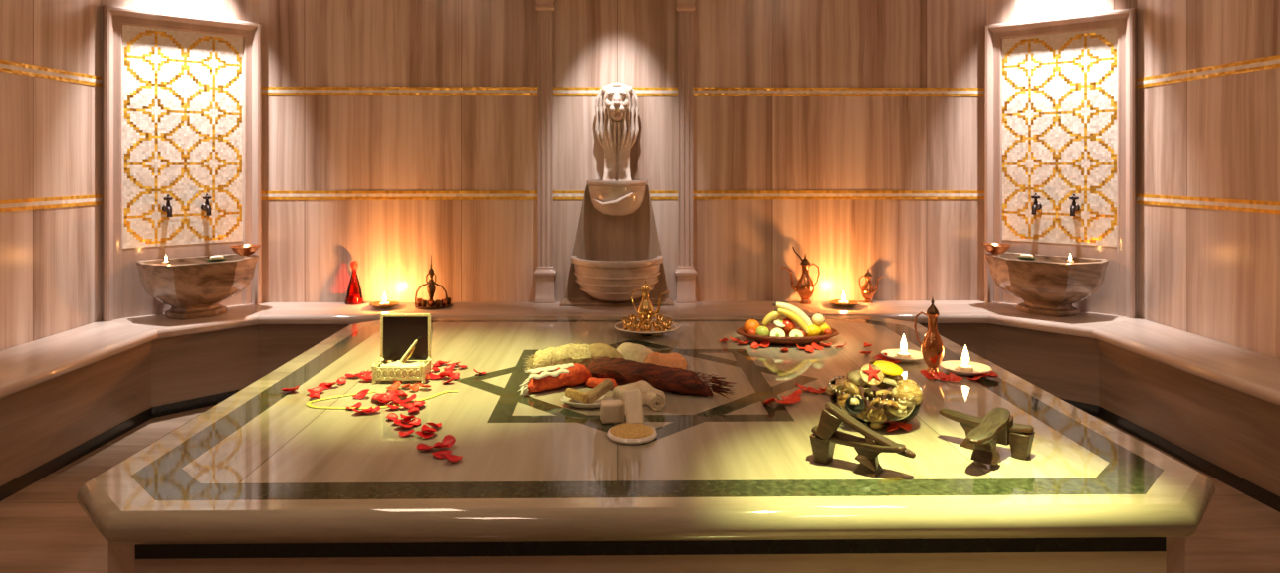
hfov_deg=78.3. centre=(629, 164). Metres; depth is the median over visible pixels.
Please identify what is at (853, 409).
shell
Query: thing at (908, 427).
rose petal
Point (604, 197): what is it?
basin
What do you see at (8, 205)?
trim
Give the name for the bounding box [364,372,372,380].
rose petal
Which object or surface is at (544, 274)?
pilaster
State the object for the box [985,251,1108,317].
basin
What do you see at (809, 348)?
rose petal
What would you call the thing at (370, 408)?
rose petal
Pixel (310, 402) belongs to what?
ribbon
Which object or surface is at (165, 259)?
tealight
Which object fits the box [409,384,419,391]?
rose petal
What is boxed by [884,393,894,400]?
scallop shell
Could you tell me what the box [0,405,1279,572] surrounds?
floor
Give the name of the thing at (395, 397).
rose petal
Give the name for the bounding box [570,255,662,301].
basin
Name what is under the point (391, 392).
rose petal
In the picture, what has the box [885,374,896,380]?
shell
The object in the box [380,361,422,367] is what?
lace cloth
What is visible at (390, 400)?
rose petal
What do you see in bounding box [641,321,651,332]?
coffee cup
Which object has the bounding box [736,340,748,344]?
rose petal
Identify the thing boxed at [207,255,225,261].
soap dish
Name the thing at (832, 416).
clog
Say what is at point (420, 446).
rose petal
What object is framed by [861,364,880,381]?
starfish
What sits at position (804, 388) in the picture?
rose petal
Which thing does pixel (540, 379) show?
rolled towel
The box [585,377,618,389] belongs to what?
folded cloth
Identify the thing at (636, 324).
coffee cup
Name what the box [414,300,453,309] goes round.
tray
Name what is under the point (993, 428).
clog
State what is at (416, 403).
rose petal
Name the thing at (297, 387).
rose petal
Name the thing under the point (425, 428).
rose petal
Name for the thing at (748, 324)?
orange
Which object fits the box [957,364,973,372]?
candle
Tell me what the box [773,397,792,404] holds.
rose petal
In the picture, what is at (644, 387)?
mitt
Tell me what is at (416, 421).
rose petal
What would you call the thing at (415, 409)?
rose petal
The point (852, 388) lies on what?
shell
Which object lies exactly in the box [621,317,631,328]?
coffee cup
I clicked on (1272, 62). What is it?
trim
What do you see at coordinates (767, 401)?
rose petal
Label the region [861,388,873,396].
scallop shell
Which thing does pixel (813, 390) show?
rose petal
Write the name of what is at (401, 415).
rose petal
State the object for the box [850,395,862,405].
scallop shell
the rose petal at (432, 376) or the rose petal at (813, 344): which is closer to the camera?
the rose petal at (432, 376)
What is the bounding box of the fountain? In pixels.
[559,82,673,306]
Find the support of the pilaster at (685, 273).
on the bench
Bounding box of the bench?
[0,300,1279,512]
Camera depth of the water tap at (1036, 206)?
4.53 m
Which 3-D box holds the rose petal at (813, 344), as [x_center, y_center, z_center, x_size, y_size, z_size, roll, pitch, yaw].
[0.812,0.787,3.395,0.046,0.026,0.044,0,0,-23]
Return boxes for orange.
[743,317,760,333]
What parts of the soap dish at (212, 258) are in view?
dish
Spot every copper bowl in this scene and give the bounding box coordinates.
[228,244,260,255]
[981,242,1012,254]
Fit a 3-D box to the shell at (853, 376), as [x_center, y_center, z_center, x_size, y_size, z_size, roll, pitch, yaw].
[0.710,0.663,2.437,0.066,0.038,0.074,0,0,-15]
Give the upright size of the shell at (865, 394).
0.044 m
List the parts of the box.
corner post, lid frame, corner post, corner post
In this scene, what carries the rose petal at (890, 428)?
on the platform
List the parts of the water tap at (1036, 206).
spout, handle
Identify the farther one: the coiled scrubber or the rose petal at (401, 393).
the rose petal at (401, 393)
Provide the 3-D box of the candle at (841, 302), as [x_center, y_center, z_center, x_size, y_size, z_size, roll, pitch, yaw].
[1.252,0.811,4.590,0.053,0.018,0.054,0,0,-42]
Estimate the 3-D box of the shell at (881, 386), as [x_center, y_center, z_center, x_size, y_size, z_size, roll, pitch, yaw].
[0.819,0.709,2.532,0.058,0.036,0.037,0,0,-22]
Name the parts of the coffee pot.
handle, lid, spout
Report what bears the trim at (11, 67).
attached to the wall at (51, 129)
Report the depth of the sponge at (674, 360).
3.04 m
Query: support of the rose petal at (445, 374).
on the platform
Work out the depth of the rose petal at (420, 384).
2.78 m
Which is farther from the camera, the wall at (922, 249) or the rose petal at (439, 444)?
the wall at (922, 249)
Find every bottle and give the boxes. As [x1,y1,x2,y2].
[344,260,364,305]
[426,254,435,305]
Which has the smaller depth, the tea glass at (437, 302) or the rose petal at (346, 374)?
the rose petal at (346, 374)
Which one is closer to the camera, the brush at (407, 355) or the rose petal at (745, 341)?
the brush at (407, 355)
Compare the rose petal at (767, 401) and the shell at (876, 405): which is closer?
the shell at (876, 405)
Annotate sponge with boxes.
[607,423,656,443]
[643,352,687,370]
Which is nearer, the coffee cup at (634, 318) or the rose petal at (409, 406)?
the rose petal at (409, 406)
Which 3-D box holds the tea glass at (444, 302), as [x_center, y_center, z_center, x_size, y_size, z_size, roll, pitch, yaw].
[-1.067,0.802,4.544,0.034,0.040,0.033,0,0,-1]
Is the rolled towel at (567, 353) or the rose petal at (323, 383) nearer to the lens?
the rose petal at (323, 383)
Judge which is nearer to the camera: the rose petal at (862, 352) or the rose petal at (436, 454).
the rose petal at (436, 454)
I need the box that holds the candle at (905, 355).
[896,352,910,359]
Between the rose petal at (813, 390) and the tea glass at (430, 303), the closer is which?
the rose petal at (813, 390)
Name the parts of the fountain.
plate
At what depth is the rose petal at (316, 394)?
2.69 m
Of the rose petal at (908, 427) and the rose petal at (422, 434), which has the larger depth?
the rose petal at (908, 427)
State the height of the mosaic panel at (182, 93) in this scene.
1.670 m
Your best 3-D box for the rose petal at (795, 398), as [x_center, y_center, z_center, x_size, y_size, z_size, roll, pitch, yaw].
[0.545,0.787,2.632,0.061,0.020,0.044,0,0,29]
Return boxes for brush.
[399,339,418,363]
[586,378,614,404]
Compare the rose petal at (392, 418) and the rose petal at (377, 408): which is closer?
the rose petal at (392, 418)
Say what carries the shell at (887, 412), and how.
in the glass bowl at (833, 397)
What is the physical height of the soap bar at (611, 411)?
0.062 m
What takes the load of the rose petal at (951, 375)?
on the platform
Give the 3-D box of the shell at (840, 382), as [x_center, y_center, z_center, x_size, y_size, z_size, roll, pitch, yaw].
[0.678,0.711,2.507,0.034,0.043,0.042,0,0,34]
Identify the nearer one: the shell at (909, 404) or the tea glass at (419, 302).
the shell at (909, 404)
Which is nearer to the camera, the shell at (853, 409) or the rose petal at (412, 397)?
the shell at (853, 409)
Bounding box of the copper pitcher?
[857,269,883,303]
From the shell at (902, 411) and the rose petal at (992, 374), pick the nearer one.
the shell at (902, 411)
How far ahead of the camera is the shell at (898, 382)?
2.40 m
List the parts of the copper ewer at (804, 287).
spout, lid, handle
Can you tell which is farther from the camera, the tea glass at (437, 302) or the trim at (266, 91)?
the trim at (266, 91)
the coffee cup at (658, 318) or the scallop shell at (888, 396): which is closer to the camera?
the scallop shell at (888, 396)
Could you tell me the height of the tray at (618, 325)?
0.042 m
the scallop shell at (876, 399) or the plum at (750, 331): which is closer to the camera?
the scallop shell at (876, 399)
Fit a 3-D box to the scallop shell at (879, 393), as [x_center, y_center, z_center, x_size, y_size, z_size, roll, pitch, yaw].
[0.767,0.691,2.357,0.052,0.028,0.051,0,0,16]
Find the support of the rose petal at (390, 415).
on the platform
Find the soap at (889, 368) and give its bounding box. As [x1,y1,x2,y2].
[872,360,903,376]
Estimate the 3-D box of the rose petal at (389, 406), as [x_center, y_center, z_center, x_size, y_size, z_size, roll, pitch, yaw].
[-0.768,0.787,2.560,0.048,0.021,0.042,0,0,-44]
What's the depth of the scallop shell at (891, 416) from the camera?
2.39 m
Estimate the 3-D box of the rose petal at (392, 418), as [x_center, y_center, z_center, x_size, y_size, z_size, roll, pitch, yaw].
[-0.703,0.787,2.424,0.061,0.019,0.048,0,0,-19]
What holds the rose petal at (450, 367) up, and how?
on the platform
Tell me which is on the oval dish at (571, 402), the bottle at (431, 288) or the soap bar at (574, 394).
the soap bar at (574, 394)
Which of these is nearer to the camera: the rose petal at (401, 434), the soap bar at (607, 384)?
the rose petal at (401, 434)
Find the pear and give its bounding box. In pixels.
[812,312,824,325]
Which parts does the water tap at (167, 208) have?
handle, spout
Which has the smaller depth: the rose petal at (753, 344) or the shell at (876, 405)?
the shell at (876, 405)
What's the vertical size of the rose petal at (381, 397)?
0.018 m
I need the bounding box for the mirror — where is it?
[383,316,427,360]
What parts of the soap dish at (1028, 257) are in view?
dish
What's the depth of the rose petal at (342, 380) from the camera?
2.87 m
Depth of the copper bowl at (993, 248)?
4.52 m
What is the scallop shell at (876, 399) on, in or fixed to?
in the glass bowl at (833, 397)
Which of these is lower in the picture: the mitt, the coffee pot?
the mitt
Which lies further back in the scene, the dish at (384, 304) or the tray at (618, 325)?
the dish at (384, 304)
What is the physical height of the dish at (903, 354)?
0.107 m
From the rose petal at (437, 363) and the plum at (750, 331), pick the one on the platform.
the rose petal at (437, 363)
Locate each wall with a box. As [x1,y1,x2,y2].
[0,0,101,351]
[101,0,258,320]
[258,0,986,302]
[986,0,1137,317]
[1137,0,1279,359]
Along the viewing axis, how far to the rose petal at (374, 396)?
2.67 m
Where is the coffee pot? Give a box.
[631,277,669,329]
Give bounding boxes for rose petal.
[281,385,299,392]
[306,386,324,393]
[308,392,320,398]
[317,382,332,389]
[336,377,346,384]
[345,371,363,378]
[345,402,362,409]
[352,389,369,400]
[352,407,373,413]
[362,406,380,413]
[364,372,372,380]
[370,393,380,401]
[375,393,389,401]
[378,399,394,403]
[385,390,396,397]
[385,404,401,409]
[385,413,398,420]
[386,381,401,391]
[389,394,402,403]
[391,417,411,423]
[393,419,414,427]
[394,390,408,397]
[397,394,417,403]
[398,429,415,436]
[399,402,414,409]
[400,413,416,419]
[408,406,420,413]
[408,418,421,426]
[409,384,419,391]
[412,401,426,408]
[415,430,433,438]
[416,443,435,449]
[419,383,430,388]
[421,425,436,432]
[426,422,441,427]
[428,373,444,379]
[430,449,452,458]
[431,360,443,366]
[433,441,447,447]
[438,372,449,377]
[439,452,462,461]
[441,434,455,447]
[443,363,455,370]
[447,373,459,380]
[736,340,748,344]
[750,342,759,348]
[759,341,770,347]
[762,398,775,404]
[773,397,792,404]
[781,395,801,404]
[788,389,802,396]
[795,383,812,391]
[805,345,814,353]
[808,386,824,393]
[811,342,824,350]
[858,351,870,354]
[873,352,887,360]
[885,424,898,431]
[897,423,912,430]
[920,369,935,379]
[929,371,942,379]
[938,372,954,381]
[948,372,962,382]
[966,375,983,380]
[983,371,998,378]
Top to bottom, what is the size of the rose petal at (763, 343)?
0.022 m
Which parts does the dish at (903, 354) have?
dish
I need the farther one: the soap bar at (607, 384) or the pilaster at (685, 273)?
the pilaster at (685, 273)
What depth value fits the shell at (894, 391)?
2.36 m
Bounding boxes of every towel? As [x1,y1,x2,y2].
[516,363,593,396]
[522,343,593,373]
[580,356,736,399]
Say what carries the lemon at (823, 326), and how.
on the fruit platter at (779, 340)
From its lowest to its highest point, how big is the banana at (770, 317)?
0.081 m
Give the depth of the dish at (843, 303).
4.58 m
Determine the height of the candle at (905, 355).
0.018 m
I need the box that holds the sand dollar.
[859,364,883,386]
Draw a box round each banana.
[761,311,781,326]
[772,301,813,326]
[774,308,808,333]
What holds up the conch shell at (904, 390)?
in the glass bowl at (833, 397)
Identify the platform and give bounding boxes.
[76,315,1215,572]
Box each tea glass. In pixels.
[417,299,422,306]
[421,299,426,307]
[427,300,433,307]
[434,299,440,307]
[441,298,446,306]
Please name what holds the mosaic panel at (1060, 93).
attached to the wall at (997, 11)
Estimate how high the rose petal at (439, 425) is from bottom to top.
0.023 m
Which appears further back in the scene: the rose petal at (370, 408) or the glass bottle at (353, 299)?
the glass bottle at (353, 299)
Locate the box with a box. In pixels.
[371,313,431,384]
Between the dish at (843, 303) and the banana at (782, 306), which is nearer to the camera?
the banana at (782, 306)
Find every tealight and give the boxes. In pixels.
[162,255,170,264]
[1066,254,1073,262]
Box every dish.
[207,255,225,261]
[369,292,399,308]
[560,395,614,409]
[829,290,858,307]
[880,335,923,362]
[939,346,992,376]
[1017,253,1036,260]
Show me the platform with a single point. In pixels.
(263, 480)
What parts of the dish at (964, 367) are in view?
dish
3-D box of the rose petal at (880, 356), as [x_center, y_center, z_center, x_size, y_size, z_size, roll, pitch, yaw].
[1.024,0.784,3.208,0.060,0.024,0.042,0,0,-16]
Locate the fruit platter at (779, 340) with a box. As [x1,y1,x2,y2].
[735,324,839,345]
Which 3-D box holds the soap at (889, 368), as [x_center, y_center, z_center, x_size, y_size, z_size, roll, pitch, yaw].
[0.797,0.628,2.421,0.089,0.036,0.043,0,0,9]
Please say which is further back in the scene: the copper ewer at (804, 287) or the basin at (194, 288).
the copper ewer at (804, 287)
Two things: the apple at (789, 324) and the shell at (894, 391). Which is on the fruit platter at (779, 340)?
the apple at (789, 324)
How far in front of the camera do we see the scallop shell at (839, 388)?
2.42 m
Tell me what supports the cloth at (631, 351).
on the platform
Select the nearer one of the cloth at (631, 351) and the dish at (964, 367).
the dish at (964, 367)
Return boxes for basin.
[136,253,258,320]
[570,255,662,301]
[586,179,647,215]
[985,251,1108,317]
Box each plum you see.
[747,329,756,335]
[824,327,832,335]
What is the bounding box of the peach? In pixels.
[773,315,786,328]
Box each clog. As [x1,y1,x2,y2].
[809,426,905,477]
[815,402,915,471]
[939,408,1035,460]
[966,407,1013,465]
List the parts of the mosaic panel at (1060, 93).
panel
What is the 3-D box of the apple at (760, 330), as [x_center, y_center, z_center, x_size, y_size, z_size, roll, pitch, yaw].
[0.595,0.747,3.509,0.063,0.066,0.062,0,0,-1]
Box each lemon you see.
[806,324,821,336]
[816,322,831,335]
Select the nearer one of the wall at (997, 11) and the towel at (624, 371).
the towel at (624, 371)
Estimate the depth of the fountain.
4.64 m
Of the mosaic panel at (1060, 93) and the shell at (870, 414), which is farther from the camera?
the mosaic panel at (1060, 93)
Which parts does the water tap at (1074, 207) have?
spout, handle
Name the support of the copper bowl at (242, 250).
on the basin at (194, 288)
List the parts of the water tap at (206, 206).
spout, handle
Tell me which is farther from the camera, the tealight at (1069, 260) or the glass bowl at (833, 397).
the tealight at (1069, 260)
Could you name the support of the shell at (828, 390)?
on the shell
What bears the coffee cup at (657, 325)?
on the tray at (618, 325)
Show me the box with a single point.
(398, 331)
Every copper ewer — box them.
[781,246,820,304]
[913,297,944,374]
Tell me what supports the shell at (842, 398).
in the glass bowl at (833, 397)
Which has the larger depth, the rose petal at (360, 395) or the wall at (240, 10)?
the wall at (240, 10)
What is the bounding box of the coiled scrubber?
[643,391,664,411]
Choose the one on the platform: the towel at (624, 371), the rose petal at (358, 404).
the towel at (624, 371)
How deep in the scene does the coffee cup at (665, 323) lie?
3.63 m
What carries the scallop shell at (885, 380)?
on the shell at (894, 391)
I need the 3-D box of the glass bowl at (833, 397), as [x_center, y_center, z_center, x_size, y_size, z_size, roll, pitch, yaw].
[0.763,0.744,2.440,0.281,0.112,0.280,0,0,-1]
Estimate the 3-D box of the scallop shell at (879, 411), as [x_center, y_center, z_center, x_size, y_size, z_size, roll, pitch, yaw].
[0.744,0.746,2.342,0.032,0.043,0.048,0,0,14]
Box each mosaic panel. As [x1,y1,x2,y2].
[102,4,261,321]
[984,7,1136,318]
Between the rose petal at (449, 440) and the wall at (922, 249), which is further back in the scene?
the wall at (922, 249)
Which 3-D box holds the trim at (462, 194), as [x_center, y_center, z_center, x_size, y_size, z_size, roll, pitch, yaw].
[-0.022,0.186,4.759,4.400,0.054,0.013,0,0,-1]
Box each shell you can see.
[826,384,841,395]
[835,386,851,409]
[836,386,848,399]
[837,379,845,386]
[845,382,861,396]
[845,395,864,415]
[847,370,867,386]
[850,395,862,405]
[855,406,867,420]
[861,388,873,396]
[862,389,875,401]
[866,407,886,429]
[867,397,883,408]
[872,408,884,420]
[873,398,885,414]
[875,384,889,390]
[875,390,891,397]
[881,377,896,386]
[881,399,898,408]
[883,405,898,419]
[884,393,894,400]
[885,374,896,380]
[886,397,907,417]
[886,414,894,420]
[889,379,917,388]
[890,385,898,398]
[894,383,922,405]
[896,375,903,380]
[901,400,916,407]
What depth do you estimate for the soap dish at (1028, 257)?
4.27 m
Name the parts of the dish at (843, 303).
dish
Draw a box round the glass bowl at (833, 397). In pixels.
[828,375,922,427]
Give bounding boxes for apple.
[755,324,769,336]
[769,328,785,337]
[781,317,796,334]
[789,329,804,337]
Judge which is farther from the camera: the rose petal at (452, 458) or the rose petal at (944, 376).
the rose petal at (944, 376)
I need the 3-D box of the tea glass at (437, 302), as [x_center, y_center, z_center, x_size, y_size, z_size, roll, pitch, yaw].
[-1.097,0.802,4.518,0.034,0.040,0.033,0,0,-1]
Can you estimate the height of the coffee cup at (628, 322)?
0.046 m
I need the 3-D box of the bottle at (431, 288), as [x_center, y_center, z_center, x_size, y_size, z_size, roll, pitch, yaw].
[-1.152,0.676,4.583,0.052,0.293,0.051,0,0,-1]
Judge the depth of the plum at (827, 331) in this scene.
3.51 m
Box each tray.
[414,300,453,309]
[614,319,679,337]
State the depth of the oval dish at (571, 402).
2.58 m
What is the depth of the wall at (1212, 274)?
3.74 m
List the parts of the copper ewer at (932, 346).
handle, lid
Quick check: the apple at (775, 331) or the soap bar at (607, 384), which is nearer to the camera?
the soap bar at (607, 384)
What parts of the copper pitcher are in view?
lid, spout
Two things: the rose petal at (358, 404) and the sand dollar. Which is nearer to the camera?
the sand dollar
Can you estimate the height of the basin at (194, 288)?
0.310 m
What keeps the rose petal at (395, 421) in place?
on the platform
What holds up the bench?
on the floor
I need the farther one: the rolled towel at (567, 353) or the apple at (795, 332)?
the apple at (795, 332)
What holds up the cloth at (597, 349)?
on the platform
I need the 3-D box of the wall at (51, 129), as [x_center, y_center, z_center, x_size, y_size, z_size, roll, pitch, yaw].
[-2.820,-0.095,1.267,0.120,2.750,5.820,0,0,-1]
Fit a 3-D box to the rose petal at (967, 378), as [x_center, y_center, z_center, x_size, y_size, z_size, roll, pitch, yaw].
[1.272,0.785,2.887,0.057,0.022,0.041,0,0,-26]
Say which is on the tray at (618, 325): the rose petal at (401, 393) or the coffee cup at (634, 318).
the coffee cup at (634, 318)
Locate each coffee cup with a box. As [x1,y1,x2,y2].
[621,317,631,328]
[623,319,634,330]
[628,314,638,321]
[632,321,641,332]
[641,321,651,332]
[651,321,661,332]
[654,314,663,321]
[659,319,670,330]
[662,317,674,328]
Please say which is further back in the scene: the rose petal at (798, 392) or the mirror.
the mirror
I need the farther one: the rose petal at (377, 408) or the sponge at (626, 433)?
the rose petal at (377, 408)
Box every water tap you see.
[162,194,173,216]
[201,193,212,215]
[1031,193,1042,214]
[1068,193,1079,215]
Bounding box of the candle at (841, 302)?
[839,300,848,304]
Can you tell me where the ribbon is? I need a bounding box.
[306,390,457,409]
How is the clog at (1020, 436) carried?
on the platform
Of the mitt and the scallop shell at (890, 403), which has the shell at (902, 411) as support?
the scallop shell at (890, 403)
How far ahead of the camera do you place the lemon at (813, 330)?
3.49 m
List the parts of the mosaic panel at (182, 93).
panel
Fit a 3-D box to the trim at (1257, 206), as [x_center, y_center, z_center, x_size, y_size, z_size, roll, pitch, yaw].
[2.803,0.186,1.353,0.013,0.054,5.820,0,0,-1]
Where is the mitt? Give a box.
[612,380,665,406]
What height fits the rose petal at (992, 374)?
0.019 m
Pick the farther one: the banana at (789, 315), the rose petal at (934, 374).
the banana at (789, 315)
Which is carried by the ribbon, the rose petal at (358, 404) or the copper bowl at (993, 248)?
the rose petal at (358, 404)
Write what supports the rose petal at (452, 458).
on the platform
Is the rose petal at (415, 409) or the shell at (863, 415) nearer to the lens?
the shell at (863, 415)
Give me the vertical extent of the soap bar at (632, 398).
0.108 m
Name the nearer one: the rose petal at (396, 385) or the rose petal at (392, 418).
the rose petal at (392, 418)
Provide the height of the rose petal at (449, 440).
0.022 m
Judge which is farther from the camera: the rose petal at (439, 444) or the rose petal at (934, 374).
the rose petal at (934, 374)
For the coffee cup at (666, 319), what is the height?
0.046 m
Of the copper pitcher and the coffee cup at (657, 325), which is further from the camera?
the copper pitcher
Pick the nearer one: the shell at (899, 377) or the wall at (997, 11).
the shell at (899, 377)
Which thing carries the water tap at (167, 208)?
attached to the mosaic panel at (182, 93)
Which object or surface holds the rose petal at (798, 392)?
on the platform
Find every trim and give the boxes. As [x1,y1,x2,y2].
[0,59,101,86]
[0,194,101,212]
[261,86,984,96]
[261,190,984,200]
[1136,54,1279,88]
[1136,193,1279,213]
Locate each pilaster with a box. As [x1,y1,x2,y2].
[533,0,556,303]
[673,0,696,302]
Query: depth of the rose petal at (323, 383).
2.80 m
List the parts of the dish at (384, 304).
dish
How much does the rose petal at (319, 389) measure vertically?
0.018 m
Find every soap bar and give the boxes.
[565,388,589,404]
[600,400,624,424]
[624,389,643,424]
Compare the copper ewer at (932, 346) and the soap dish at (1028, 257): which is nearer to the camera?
the copper ewer at (932, 346)
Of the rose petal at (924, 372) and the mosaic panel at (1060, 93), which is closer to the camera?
the rose petal at (924, 372)
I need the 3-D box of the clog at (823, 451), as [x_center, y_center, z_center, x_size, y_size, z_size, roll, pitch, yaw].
[0.599,0.756,2.062,0.250,0.087,0.066,0,0,37]
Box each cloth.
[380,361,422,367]
[579,343,624,365]
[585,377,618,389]
[617,342,653,363]
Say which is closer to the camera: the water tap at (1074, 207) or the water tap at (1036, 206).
the water tap at (1074, 207)
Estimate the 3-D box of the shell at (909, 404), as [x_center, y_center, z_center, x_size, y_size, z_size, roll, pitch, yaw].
[0.832,0.709,2.357,0.057,0.034,0.037,0,0,27]
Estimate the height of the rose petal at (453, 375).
0.016 m
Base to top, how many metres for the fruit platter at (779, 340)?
0.050 m
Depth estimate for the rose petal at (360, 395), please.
2.69 m
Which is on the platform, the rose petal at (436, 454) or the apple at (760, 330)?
the rose petal at (436, 454)
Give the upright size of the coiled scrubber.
0.059 m

